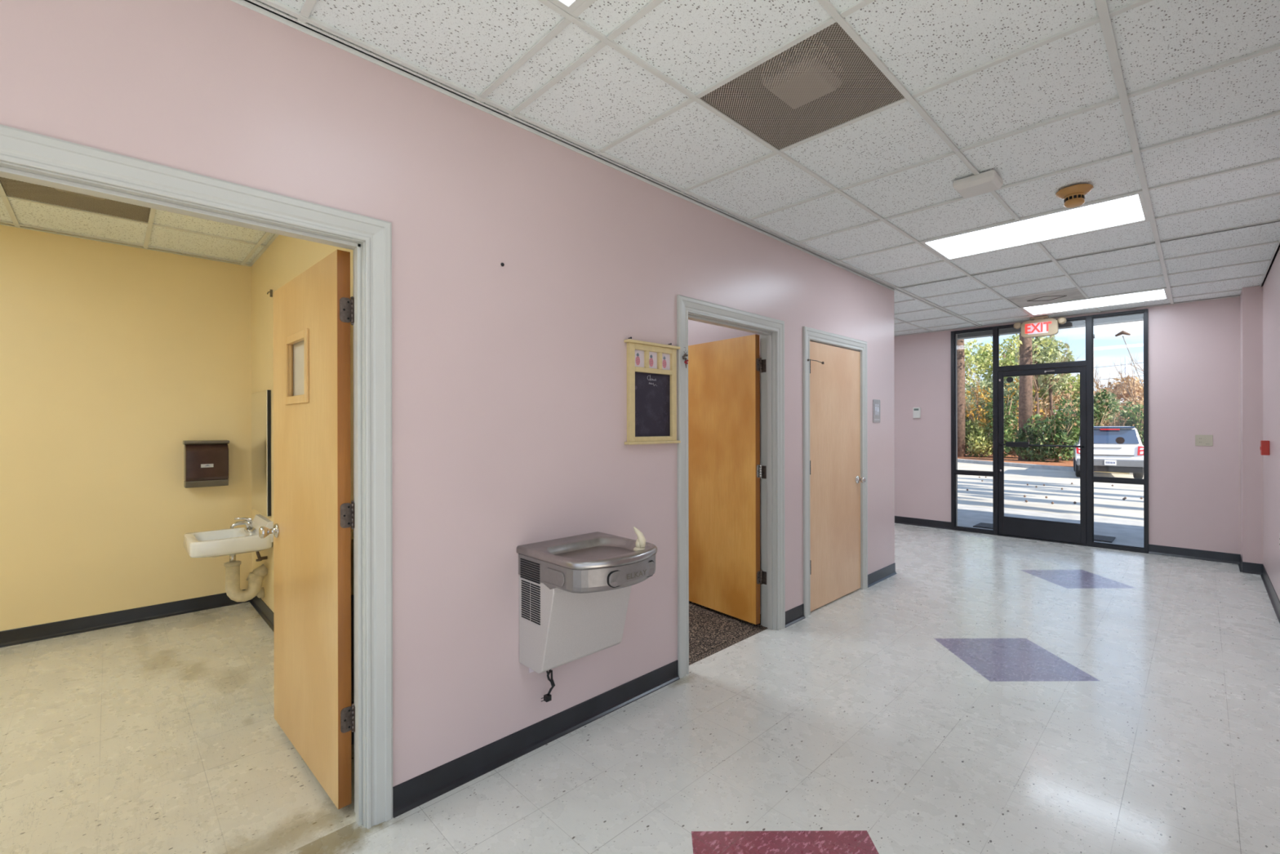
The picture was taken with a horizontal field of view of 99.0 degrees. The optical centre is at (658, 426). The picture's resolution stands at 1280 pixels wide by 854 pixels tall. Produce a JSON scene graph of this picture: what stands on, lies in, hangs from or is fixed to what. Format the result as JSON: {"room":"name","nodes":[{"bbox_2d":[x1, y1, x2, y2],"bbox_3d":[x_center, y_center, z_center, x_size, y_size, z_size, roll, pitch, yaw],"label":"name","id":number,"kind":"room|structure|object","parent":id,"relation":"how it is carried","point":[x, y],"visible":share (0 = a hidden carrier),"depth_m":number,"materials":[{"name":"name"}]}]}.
{"room":"school corridor","nodes":[
{"label":"school corridor","id":0,"kind":"room"},
{"bbox_2d":[0,222,251,631],"bbox_3d":[-4.486,0.031,3.430,0.200,2.780,3.340,0,0,45],"label":"wall","id":1,"kind":"structure","parent":0,"point":[113,357],"depth_m":3.89,"materials":[{"name":"yellow paint"}]},
{"bbox_2d":[0,589,274,647],"bbox_3d":[-3.668,1.368,2.619,2.100,0.102,3.100,0,0,45],"label":"baseboard","id":2,"kind":"structure","parent":1,"relation":"attached to","point":[8,637],"depth_m":3.90,"materials":[{"name":"black rubber"}]},
{"bbox_2d":[182,440,229,488],"bbox_3d":[-3.481,0.280,4.208,0.127,0.356,0.268,0,0,45],"label":"dispenser","id":3,"kind":"object","parent":1,"relation":"attached to","point":[206,462],"visible":1,"depth_m":4.16,"materials":[{"name":"brown plastic"}]},
{"bbox_2d":[183,479,228,488],"bbox_3d":[-3.483,0.433,4.211,0.121,0.050,0.256,0,0,45],"label":"tray","id":4,"kind":"object","parent":3,"relation":"on","point":[188,483],"depth_m":4.16,"materials":[{"name":"grey plastic"}]},
{"bbox_2d":[251,235,353,613],"bbox_3d":[-2.135,0.025,3.321,3.290,2.780,0.060,0,0,45],"label":"wall","id":5,"kind":"structure","parent":0,"point":[286,258],"depth_m":3.91,"materials":[{"name":"yellow paint"}]},
{"bbox_2d":[183,514,273,601],"bbox_3d":[-3.047,0.955,3.883,0.500,0.611,0.469,0,0,45],"label":"sink","id":6,"kind":"object","parent":5,"relation":"attached to","point":[231,541],"visible":0.98,"depth_m":3.87,"materials":[{"name":"white ceramic"}]},
{"bbox_2d":[183,526,272,557],"bbox_3d":[-3.054,0.820,3.876,0.500,0.125,0.450,0,0,45],"label":"basin","id":7,"kind":"object","parent":6,"relation":"in","point":[229,541],"depth_m":3.75,"materials":[{"name":"white ceramic"}]},
{"bbox_2d":[230,517,255,533],"bbox_3d":[-2.998,0.704,3.933,0.150,0.110,0.140,0,0,45],"label":"faucet","id":8,"kind":"object","parent":6,"relation":"on","point":[249,529],"depth_m":3.93,"materials":[{"name":"silver metal"}]},
{"bbox_2d":[256,586,264,597],"bbox_3d":[-2.995,1.247,4.105,0.080,0.080,0.045,0,0,45],"label":"cap","id":9,"kind":"object","parent":5,"relation":"attached to","point":[261,593],"visible":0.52,"depth_m":4.08,"materials":[{"name":"beige plastic"}]},
{"bbox_2d":[251,390,271,515],"bbox_3d":[-3.001,0.187,4.121,0.596,0.904,0.026,0,0,45],"label":"mirror","id":10,"kind":"object","parent":5,"relation":"attached to","point":[260,401],"visible":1,"depth_m":4.03,"materials":[{"name":"clear glass"}]},
{"bbox_2d":[252,514,273,542],"bbox_3d":[-2.925,0.743,4.006,0.470,0.148,0.085,0,0,45],"label":"backsplash","id":11,"kind":"structure","parent":5,"relation":"attached to","point":[259,521],"depth_m":3.95,"materials":[{"name":"white ceramic"}]},
{"bbox_2d":[266,289,272,297],"bbox_3d":[-2.753,-0.948,3.868,0.016,0.050,0.033,0,0,45],"label":"wall hook","id":12,"kind":"object","parent":5,"relation":"attached to","point":[271,291],"visible":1,"depth_m":3.87,"materials":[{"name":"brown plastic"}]},
{"bbox_2d":[0,0,894,786],"bbox_3d":[-0.918,0.023,2.126,0.120,2.780,8.920,0,0,45],"label":"wall","id":13,"kind":"structure","parent":0,"point":[509,380],"depth_m":2.21,"materials":[{"name":"pink paint"}]},
{"bbox_2d":[0,124,392,828],"bbox_3d":[-1.402,0.338,1.639,0.159,2.152,1.097,0,0,45],"label":"trim","id":14,"kind":"structure","parent":13,"relation":"attached to","point":[25,156],"depth_m":1.92,"materials":[{"name":"white paint"}]},
{"bbox_2d":[258,249,355,808],"bbox_3d":[-1.463,0.371,2.286,0.966,2.025,0.184,0,0,43],"label":"door","id":15,"kind":"structure","parent":13,"relation":"in","point":[314,510],"depth_m":2.16,"materials":[{"name":"brown wood"}]},
{"bbox_2d":[516,526,657,702],"bbox_3d":[-0.273,0.811,2.336,0.497,0.784,0.455,0,0,45],"label":"water cooler","id":16,"kind":"object","parent":13,"relation":"attached to","point":[575,590],"visible":1,"depth_m":2.28,"materials":[{"name":"silver metal"}]},
{"bbox_2d":[516,531,657,569],"bbox_3d":[-0.275,0.537,2.337,0.493,0.052,0.455,0,0,45],"label":"basin","id":17,"kind":"object","parent":16,"relation":"in","point":[593,550],"depth_m":2.30,"materials":[{"name":"silver metal"}]},
{"bbox_2d":[392,562,897,817],"bbox_3d":[-0.865,1.362,2.078,0.020,0.102,8.924,0,0,45],"label":"baseboard","id":18,"kind":"structure","parent":13,"relation":"attached to","point":[407,795],"depth_m":2.40,"materials":[{"name":"black rubber"}]},
{"bbox_2d":[623,338,680,444],"bbox_3d":[-0.025,-0.178,2.911,0.040,0.535,0.386,0,0,45],"label":"chalkboard","id":19,"kind":"object","parent":13,"relation":"attached to","point":[651,367],"visible":1,"depth_m":2.91,"materials":[{"name":"yellow paint"}]},
{"bbox_2d":[682,346,688,368],"bbox_3d":[0.151,-0.391,3.075,0.021,0.120,0.042,0,0,45],"label":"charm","id":20,"kind":"object","parent":13,"relation":"hanging from","point":[686,361],"visible":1,"depth_m":3.07,"materials":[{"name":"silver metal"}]},
{"bbox_2d":[688,334,766,624],"bbox_3d":[0.415,0.367,4.161,0.184,2.025,0.936,0,0,-40],"label":"door","id":21,"kind":"structure","parent":13,"relation":"in","point":[725,468],"depth_m":4.03,"materials":[{"name":"orange wood"}]},
{"bbox_2d":[676,294,785,678],"bbox_3d":[0.450,0.334,3.501,0.159,2.152,1.095,0,0,45],"label":"trim","id":22,"kind":"structure","parent":13,"relation":"attached to","point":[771,331],"depth_m":3.78,"materials":[{"name":"white paint"}]},
{"bbox_2d":[802,326,867,617],"bbox_3d":[1.410,0.331,4.454,0.140,2.152,1.065,0,0,45],"label":"trim","id":23,"kind":"structure","parent":13,"relation":"attached to","point":[809,334],"depth_m":4.19,"materials":[{"name":"white paint"}]},
{"bbox_2d":[807,341,866,611],"bbox_3d":[1.431,0.372,4.393,0.115,2.046,0.942,0,0,45],"label":"door","id":24,"kind":"structure","parent":13,"relation":"in","point":[835,479],"depth_m":4.40,"materials":[{"name":"beige wood"}]},
{"bbox_2d":[872,399,879,422],"bbox_3d":[1.981,-0.144,4.953,0.007,0.210,0.150,0,0,45],"label":"restroom sign","id":25,"kind":"object","parent":13,"relation":"attached to","point":[876,403],"visible":1,"depth_m":4.94,"materials":[{"name":"silver metal"}]},
{"bbox_2d":[0,462,1279,853],"bbox_3d":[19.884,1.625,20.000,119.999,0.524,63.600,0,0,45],"label":"floor","id":26,"kind":"structure","parent":0,"point":[989,694],"depth_m":2.51,"materials":[{"name":"white tile"}]},
{"bbox_2d":[964,377,1004,432],"bbox_3d":[20.264,-1.538,36.305,4.552,6.416,4.131,0,0,42],"label":"leafy tree","id":27,"kind":"object","parent":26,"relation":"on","point":[989,384],"visible":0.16,"depth_m":35.59,"materials":[{"name":"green plant"}]},
{"bbox_2d":[964,341,1019,419],"bbox_3d":[23.031,-2.141,36.340,4.474,7.610,4.208,0,0,34],"label":"leafy tree","id":28,"kind":"object","parent":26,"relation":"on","point":[984,362],"visible":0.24,"depth_m":36.52,"materials":[{"name":"green plant"}]},
{"bbox_2d":[987,333,1047,417],"bbox_3d":[26.321,-2.606,40.779,4.136,8.524,5.266,0,0,-9],"label":"leafy tree","id":29,"kind":"object","parent":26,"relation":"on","point":[1016,336],"visible":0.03,"depth_m":39.58,"materials":[{"name":"green plant"}]},
{"bbox_2d":[988,376,1063,424],"bbox_3d":[22.079,-0.960,33.044,3.781,5.255,3.599,0,0,45],"label":"leafy tree","id":30,"kind":"object","parent":26,"relation":"on","point":[1015,385],"visible":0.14,"depth_m":32.79,"materials":[{"name":"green plant"}]},
{"bbox_2d":[973,522,1115,542],"bbox_3d":[5.192,1.422,7.419,1.540,0.014,0.400,0,0,45],"label":"doormat","id":31,"kind":"object","parent":26,"relation":"on","point":[983,525],"visible":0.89,"depth_m":7.03,"materials":[{"name":"black rubber"}]},
{"bbox_2d":[957,458,1133,474],"bbox_3d":[20.194,1.611,20.930,8.184,0.190,80.823,0,0,-34],"label":"curb","id":32,"kind":"object","parent":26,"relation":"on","point":[963,460],"depth_m":22.48,"materials":[{"name":"concrete"}]},
{"bbox_2d":[1022,395,1079,462],"bbox_3d":[17.713,0.127,24.152,2.448,3.054,2.015,0,0,45],"label":"shrub","id":33,"kind":"object","parent":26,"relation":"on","point":[1065,437],"visible":0.84,"depth_m":23.94,"materials":[{"name":"green plant"}]},
{"bbox_2d":[1039,378,1073,442],"bbox_3d":[28.396,-1.094,39.730,4.119,5.495,4.828,0,0,33],"label":"leafy tree","id":34,"kind":"object","parent":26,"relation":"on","point":[1054,379],"visible":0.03,"depth_m":38.63,"materials":[{"name":"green plant"}]},
{"bbox_2d":[1032,373,1111,442],"bbox_3d":[24.802,-0.825,33.006,4.033,4.974,3.966,0,0,-40],"label":"leafy tree","id":35,"kind":"object","parent":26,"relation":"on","point":[1077,386],"visible":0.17,"depth_m":32.35,"materials":[{"name":"green plant"}]},
{"bbox_2d":[1072,426,1143,478],"bbox_3d":[15.527,0.825,18.960,1.748,1.702,4.470,0,0,36],"label":"suv","id":36,"kind":"object","parent":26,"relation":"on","point":[1126,457],"visible":0.76,"depth_m":17.20,"materials":[{"name":"white paint"}]},
{"bbox_2d":[1075,447,1079,453],"bbox_3d":[13.724,0.736,17.775,0.203,0.287,0.212,0,0,36],"label":"tail light","id":37,"kind":"object","parent":36,"relation":"attached to","point":[1077,449],"depth_m":17.72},
{"bbox_2d":[1100,428,1119,430],"bbox_3d":[14.303,0.074,17.292,0.484,0.040,0.025,0,0,36],"label":"brake light","id":38,"kind":"object","parent":36,"relation":"on","point":[1100,428],"depth_m":17.28,"materials":[{"name":"red plastic"}]},
{"bbox_2d":[1115,436,1124,444],"bbox_3d":[5.270,0.154,6.230,0.080,0.080,0.001,0,0,45],"label":"decal","id":39,"kind":"object","parent":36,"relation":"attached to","point":[1119,440],"visible":1,"depth_m":6.23,"materials":[{"name":"brown plastic"}]},
{"bbox_2d":[1137,445,1143,455],"bbox_3d":[14.939,0.733,16.884,0.203,0.287,0.212,0,0,36],"label":"tail light","id":40,"kind":"object","parent":36,"relation":"attached to","point":[1140,448],"depth_m":16.82,"materials":[{"name":"red plastic"}]},
{"bbox_2d":[1093,416,1127,426],"bbox_3d":[20.818,0.472,25.134,2.027,2.360,1.789,0,0,45],"label":"shrub","id":41,"kind":"object","parent":26,"relation":"on","point":[1116,423],"visible":0.05,"depth_m":24.91,"materials":[{"name":"brown plant"}]},
{"bbox_2d":[1093,375,1134,426],"bbox_3d":[23.724,-0.515,28.501,2.221,4.354,1.742,0,0,0],"label":"bare tree","id":42,"kind":"object","parent":26,"relation":"on","point":[1096,391],"visible":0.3,"depth_m":28.30,"materials":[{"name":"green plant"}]},
{"bbox_2d":[1093,391,1141,426],"bbox_3d":[22.998,-0.163,27.990,3.066,3.646,2.106,0,0,45],"label":"shrub","id":43,"kind":"object","parent":26,"relation":"on","point":[1113,397],"visible":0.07,"depth_m":27.47,"materials":[{"name":"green plant"}]},
{"bbox_2d":[1097,375,1143,417],"bbox_3d":[28.009,-0.742,34.236,4.106,4.796,3.585,0,0,45],"label":"leafy tree","id":44,"kind":"object","parent":26,"relation":"on","point":[1140,388],"visible":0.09,"depth_m":32.83,"materials":[{"name":"brown plant"}]},
{"bbox_2d":[1109,376,1143,418],"bbox_3d":[30.924,-0.769,34.329,5.318,4.836,4.470,0,0,45],"label":"leafy tree","id":45,"kind":"object","parent":26,"relation":"on","point":[1137,380],"visible":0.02,"depth_m":33.86,"materials":[{"name":"brown plant"}]},
{"bbox_2d":[1111,358,1143,442],"bbox_3d":[25.206,-1.049,28.580,2.340,5.420,1.975,0,0,24],"label":"bare tree","id":46,"kind":"object","parent":26,"relation":"on","point":[1131,396],"visible":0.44,"depth_m":28.76,"materials":[{"name":"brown plant"}]},
{"bbox_2d":[0,0,1279,335],"bbox_3d":[0.915,-1.330,2.272,9.100,0.023,11.717,0,0,45],"label":"ceiling","id":47,"kind":"structure","parent":0,"point":[1175,103],"depth_m":2.41,"materials":[{"name":"white tile"}]},
{"bbox_2d":[0,177,151,222],"bbox_3d":[-3.286,-1.399,3.101,0.604,0.166,0.606,0,0,45],"label":"ceiling vent","id":48,"kind":"object","parent":47,"relation":"in","point":[17,188],"visible":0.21,"depth_m":3.22,"materials":[{"name":"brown metal"}]},
{"bbox_2d":[548,0,585,13],"bbox_3d":[-0.064,-1.346,1.113,1.195,0.058,0.586,0,0,45],"label":"ceiling light","id":49,"kind":"object","parent":47,"relation":"attached to","point":[568,6],"visible":1,"depth_m":1.70,"materials":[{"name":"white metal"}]},
{"bbox_2d":[700,22,904,150],"bbox_3d":[0.579,-1.407,2.193,0.604,0.166,0.606,0,0,45],"label":"ceiling vent","id":50,"kind":"object","parent":47,"relation":"in","point":[824,82],"visible":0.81,"depth_m":2.22,"materials":[{"name":"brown metal"}]},
{"bbox_2d":[952,169,1003,198],"bbox_3d":[1.715,-1.297,2.931,0.200,0.052,0.176,0,0,45],"label":"box","id":51,"kind":"object","parent":47,"relation":"attached to","point":[989,180],"visible":1,"depth_m":2.89,"materials":[{"name":"white plastic"}]},
{"bbox_2d":[920,192,1149,260],"bbox_3d":[2.514,-1.352,3.708,1.195,0.058,0.586,0,0,45],"label":"ceiling light","id":52,"kind":"object","parent":47,"relation":"attached to","point":[1130,209],"visible":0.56,"depth_m":3.64,"materials":[{"name":"white plastic"}]},
{"bbox_2d":[1013,315,1066,337],"bbox_3d":[4.609,-1.212,6.604,0.534,0.235,0.090,0,0,45],"label":"exit sign","id":53,"kind":"object","parent":47,"relation":"hanging from","point":[1039,326],"visible":1,"depth_m":6.57,"materials":[{"name":"red"}]},
{"bbox_2d":[1007,288,1084,306],"bbox_3d":[4.017,-1.412,5.652,0.604,0.171,0.606,0,0,45],"label":"ceiling vent","id":54,"kind":"object","parent":47,"relation":"in","point":[1073,294],"visible":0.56,"depth_m":5.65,"materials":[{"name":"metal"}]},
{"bbox_2d":[1055,183,1093,208],"bbox_3d":[2.321,-1.279,3.047,0.168,0.089,0.168,0,0,45],"label":"smoke detector","id":55,"kind":"object","parent":47,"relation":"attached to","point":[1073,196],"visible":1,"depth_m":3.01,"materials":[{"name":"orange plastic"}]},
{"bbox_2d":[1020,288,1168,315],"bbox_3d":[4.663,-1.356,5.869,1.195,0.058,0.586,0,0,45],"label":"ceiling light","id":56,"kind":"object","parent":47,"relation":"attached to","point":[1162,294],"visible":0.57,"depth_m":5.85,"materials":[{"name":"white plastic"}]},
{"bbox_2d":[688,319,760,613],"bbox_3d":[-0.662,0.022,4.944,3.490,2.780,4.320,0,0,45],"label":"wall","id":57,"kind":"structure","parent":0,"point":[699,332],"depth_m":4.42,"materials":[{"name":"pink paint"}]},
{"bbox_2d":[955,333,957,525],"bbox_3d":[4.097,-0.113,7.668,23.000,3.230,0.100,0,0,45],"label":"window frame","id":58,"kind":"structure","parent":0,"point":[956,334],"depth_m":7.64,"materials":[{"name":"metal"}]},
{"bbox_2d":[957,313,1143,339],"bbox_3d":[0.240,-1.640,3.791,23.000,0.500,13.520,0,0,45],"label":"ceiling","id":59,"kind":"structure","parent":0,"point":[1140,317],"depth_m":7.59,"materials":[{"name":"paint"}]},
{"bbox_2d":[893,295,1240,554],"bbox_3d":[4.269,-0.164,7.313,5.385,3.130,0.160,0,0,45],"label":"wall","id":60,"kind":"structure","parent":0,"point":[1194,386],"depth_m":5.91,"materials":[{"name":"pink paint"}]},
{"bbox_2d":[912,407,920,417],"bbox_3d":[3.678,-0.203,7.769,0.096,0.150,0.029,0,0,45],"label":"thermostat","id":61,"kind":"object","parent":60,"relation":"attached to","point":[916,411],"visible":1,"depth_m":7.76,"materials":[{"name":"white plastic"}]},
{"bbox_2d":[955,328,993,530],"bbox_3d":[4.212,0.041,7.280,0.460,2.631,0.018,0,0,45],"label":"window","id":62,"kind":"structure","parent":60,"relation":"in","point":[990,329],"depth_m":7.33,"materials":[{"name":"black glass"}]},
{"bbox_2d":[997,318,1086,367],"bbox_3d":[4.731,-1.025,6.761,0.910,0.501,0.018,0,0,45],"label":"window","id":63,"kind":"structure","parent":60,"relation":"in","point":[1085,318],"depth_m":6.82,"materials":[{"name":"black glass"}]},
{"bbox_2d":[998,365,1086,544],"bbox_3d":[4.707,0.334,6.735,0.904,2.102,0.125,0,0,45],"label":"door","id":64,"kind":"structure","parent":60,"relation":"in","point":[1070,532],"depth_m":6.73,"materials":[{"name":"black metal"}]},
{"bbox_2d":[1006,377,1013,382],"bbox_3d":[4.500,-0.604,6.989,0.076,0.076,0.001,0,0,45],"label":"decal","id":65,"kind":"object","parent":64,"relation":"attached to","point":[1009,380],"visible":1,"depth_m":6.99},
{"bbox_2d":[951,308,1148,553],"bbox_3d":[4.736,0.047,6.773,2.007,2.706,0.110,0,0,45],"label":"trim","id":66,"kind":"structure","parent":60,"relation":"attached to","point":[1088,362],"depth_m":6.50,"materials":[{"name":"black metal"}]},
{"bbox_2d":[894,515,1239,564],"bbox_3d":[4.153,1.351,7.306,4.985,0.102,0.020,0,0,45],"label":"baseboard","id":67,"kind":"structure","parent":60,"relation":"attached to","point":[1234,558],"depth_m":5.90,"materials":[{"name":"black rubber"}]},
{"bbox_2d":[1092,311,1145,548],"bbox_3d":[5.256,0.038,6.242,0.459,2.631,0.018,0,0,45],"label":"window","id":68,"kind":"structure","parent":60,"relation":"in","point":[1144,547],"depth_m":6.32,"materials":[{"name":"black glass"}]},
{"bbox_2d":[1195,435,1213,445],"bbox_3d":[5.735,0.141,5.738,0.132,0.116,0.009,0,0,45],"label":"switch plate","id":69,"kind":"object","parent":60,"relation":"attached to","point":[1200,440],"visible":1,"depth_m":5.74,"materials":[{"name":"beige plastic"}]},
{"bbox_2d":[1198,436,1202,444],"bbox_3d":[5.715,0.141,5.755,0.032,0.072,0.002,0,0,45],"label":"receptacle","id":70,"kind":"object","parent":69,"relation":"attached to","point":[1200,438],"depth_m":5.75,"materials":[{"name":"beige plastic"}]},
{"bbox_2d":[1240,285,1262,564],"bbox_3d":[5.820,0.018,5.359,0.130,2.760,0.427,0,0,45],"label":"wall","id":71,"kind":"structure","parent":0,"point":[1251,297],"depth_m":5.21,"materials":[{"name":"pink paint"}]},
{"bbox_2d":[1262,248,1279,600],"bbox_3d":[4.708,0.010,1.889,3.185,2.780,6.917,0,0,45],"label":"wall","id":72,"kind":"structure","parent":0,"point":[1271,286],"depth_m":4.52,"materials":[{"name":"pink paint"}]},
{"bbox_2d":[0,0,1279,336],"bbox_3d":[-0.214,-1.309,3.394,5.915,0.021,11.717,0,0,45],"label":"trim","id":73,"kind":"structure","parent":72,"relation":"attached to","point":[242,2],"depth_m":2.44,"materials":[{"name":"white metal"}]},
{"bbox_2d":[1238,554,1279,623],"bbox_3d":[3.526,1.352,3.062,0.150,0.102,6.912,0,0,45],"label":"baseboard","id":74,"kind":"structure","parent":72,"relation":"attached to","point":[1273,597],"depth_m":4.93,"materials":[{"name":"black rubber"}]},
{"bbox_2d":[1259,440,1269,455],"bbox_3d":[5.225,0.179,4.705,0.052,0.124,0.104,0,0,45],"label":"fire alarm","id":75,"kind":"object","parent":72,"relation":"attached to","point":[1264,445],"visible":1,"depth_m":4.67,"materials":[{"name":"red paint"}]},
{"label":"outside","id":76,"kind":"structure","parent":0,"visible":0},
{"bbox_2d":[957,445,1073,466],"bbox_3d":[37.170,1.369,51.575,100.000,0.280,74.440,0,0,45],"label":"ground","id":77,"kind":"structure","parent":76,"point":[1009,458],"depth_m":25.09,"materials":[{"name":"brown soil"}]},
{"bbox_2d":[957,339,965,457],"bbox_3d":[15.563,-6.017,28.771,4.093,15.590,5.875,0,0,-24],"label":"pine tree","id":78,"kind":"object","parent":77,"relation":"on","point":[961,355],"visible":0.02,"depth_m":28.17,"materials":[{"name":"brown plant"}]},
{"bbox_2d":[964,337,987,395],"bbox_3d":[22.728,-2.898,42.010,5.646,9.124,4.758,0,0,45],"label":"leafy tree","id":79,"kind":"object","parent":77,"relation":"on","point":[967,353],"visible":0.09,"depth_m":40.11,"materials":[{"name":"green plant"}]},
{"bbox_2d":[964,400,989,456],"bbox_3d":[16.568,0.069,29.566,2.474,3.060,2.051,0,0,45],"label":"shrub","id":80,"kind":"object","parent":77,"relation":"on","point":[966,418],"visible":0.05,"depth_m":29.20,"materials":[{"name":"green plant"}]},
{"bbox_2d":[964,419,992,457],"bbox_3d":[16.557,0.583,28.099,1.525,2.032,1.900,0,0,-29],"label":"shrub","id":81,"kind":"object","parent":77,"relation":"on","point":[976,441],"visible":0.91,"depth_m":27.94,"materials":[{"name":"green plant"}]},
{"bbox_2d":[964,358,992,433],"bbox_3d":[16.730,-1.035,28.496,2.355,5.422,1.981,0,0,34],"label":"leafy tree","id":82,"kind":"object","parent":77,"relation":"on","point":[982,395],"visible":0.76,"depth_m":28.41,"materials":[{"name":"green plant"}]},
{"bbox_2d":[964,392,992,453],"bbox_3d":[18.496,-0.224,32.450,3.325,3.605,1.531,0,0,45],"label":"shrub","id":83,"kind":"object","parent":77,"relation":"on","point":[969,401],"visible":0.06,"depth_m":32.20,"materials":[{"name":"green plant"}]},
{"bbox_2d":[982,390,1018,457],"bbox_3d":[17.236,-0.163,27.613,1.692,3.480,1.491,0,0,45],"label":"shrub","id":84,"kind":"object","parent":77,"relation":"on","point":[1008,431],"visible":0.43,"depth_m":27.35,"materials":[{"name":"green plant"}]},
{"bbox_2d":[979,333,1057,461],"bbox_3d":[16.667,-6.326,25.415,5.770,16.202,4.005,0,0,45],"label":"pine tree","id":85,"kind":"object","parent":77,"relation":"on","point":[1025,384],"visible":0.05,"depth_m":24.98,"materials":[{"name":"green plant"}]},
{"bbox_2d":[1004,422,1038,456],"bbox_3d":[18.269,0.662,27.360,1.764,1.835,1.597,0,0,27],"label":"shrub","id":86,"kind":"object","parent":77,"relation":"on","point":[1012,451],"visible":0.09,"depth_m":27.52,"materials":[{"name":"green plant"}]},
{"bbox_2d":[1004,400,1049,440],"bbox_3d":[20.044,0.050,29.901,2.534,3.128,1.850,0,0,45],"label":"shrub","id":87,"kind":"object","parent":77,"relation":"on","point":[1017,408],"visible":0.09,"depth_m":29.45,"materials":[{"name":"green plant"}]},
{"bbox_2d":[1008,426,1060,461],"bbox_3d":[17.082,0.809,24.825,1.961,1.727,1.264,0,0,45],"label":"shrub","id":88,"kind":"object","parent":77,"relation":"on","point":[1036,456],"visible":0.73,"depth_m":24.70,"materials":[{"name":"green plant"}]},
{"bbox_2d":[1013,334,1062,429],"bbox_3d":[19.679,-2.083,28.396,2.139,7.702,2.108,0,0,45],"label":"pine tree","id":89,"kind":"object","parent":77,"relation":"on","point":[1038,380],"visible":0.38,"depth_m":27.98,"materials":[{"name":"green plant"}]},
{"bbox_2d":[1004,336,1084,426],"bbox_3d":[18.766,-1.559,27.211,4.038,6.475,3.877,0,0,-41],"label":"bare tree","id":90,"kind":"object","parent":77,"relation":"on","point":[1064,359],"visible":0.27,"depth_m":27.38,"materials":[{"name":"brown plant"}]},
{"bbox_2d":[1032,335,1075,442],"bbox_3d":[20.645,-1.835,28.810,2.134,7.202,2.242,0,0,45],"label":"pine tree","id":91,"kind":"object","parent":77,"relation":"on","point":[1064,379],"visible":0.35,"depth_m":28.46,"materials":[{"name":"green plant"}]},
{"bbox_2d":[1039,384,1097,455],"bbox_3d":[21.430,-0.342,28.630,2.631,3.826,1.786,0,0,45],"label":"shrub","id":92,"kind":"object","parent":77,"relation":"on","point":[1056,397],"visible":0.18,"depth_m":28.96,"materials":[{"name":"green plant"}]},
{"bbox_2d":[1064,388,1119,439],"bbox_3d":[19.515,-0.073,24.694,2.052,3.317,1.514,0,0,45],"label":"shrub","id":93,"kind":"object","parent":77,"relation":"on","point":[1097,410],"visible":0.19,"depth_m":24.46,"materials":[{"name":"green plant"}]},
{"bbox_2d":[1074,364,1119,425],"bbox_3d":[25.322,-1.107,31.601,2.286,5.527,3.743,0,0,34],"label":"bare tree","id":94,"kind":"object","parent":77,"relation":"on","point":[1097,387],"visible":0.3,"depth_m":31.16,"materials":[{"name":"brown plant"}]},
{"bbox_2d":[1124,356,1127,380],"bbox_3d":[37.835,-2.073,44.166,0.148,7.200,0.148,0,0,-23],"label":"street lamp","id":95,"kind":"object","parent":77,"relation":"on","point":[1126,357],"visible":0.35,"depth_m":44.10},
{"bbox_2d":[1115,330,1143,388],"bbox_3d":[26.308,-1.927,30.245,1.565,6.962,0.220,0,0,45],"label":"lamp","id":96,"kind":"object","parent":77,"relation":"on","point":[1122,332],"visible":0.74,"depth_m":30.39,"materials":[{"name":"brown metal"}]},
{"bbox_2d":[1117,400,1143,445],"bbox_3d":[21.247,0.204,24.104,1.683,2.779,1.925,0,0,-27],"label":"shrub","id":97,"kind":"object","parent":77,"relation":"on","point":[1138,420],"visible":0.27,"depth_m":23.98,"materials":[{"name":"green plant"}]},
{"bbox_2d":[1128,353,1143,373],"bbox_3d":[24.922,-1.266,26.590,2.313,5.862,2.883,0,0,6],"label":"bare tree","id":98,"kind":"object","parent":77,"relation":"on","point":[1137,353],"visible":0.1,"depth_m":27.78,"materials":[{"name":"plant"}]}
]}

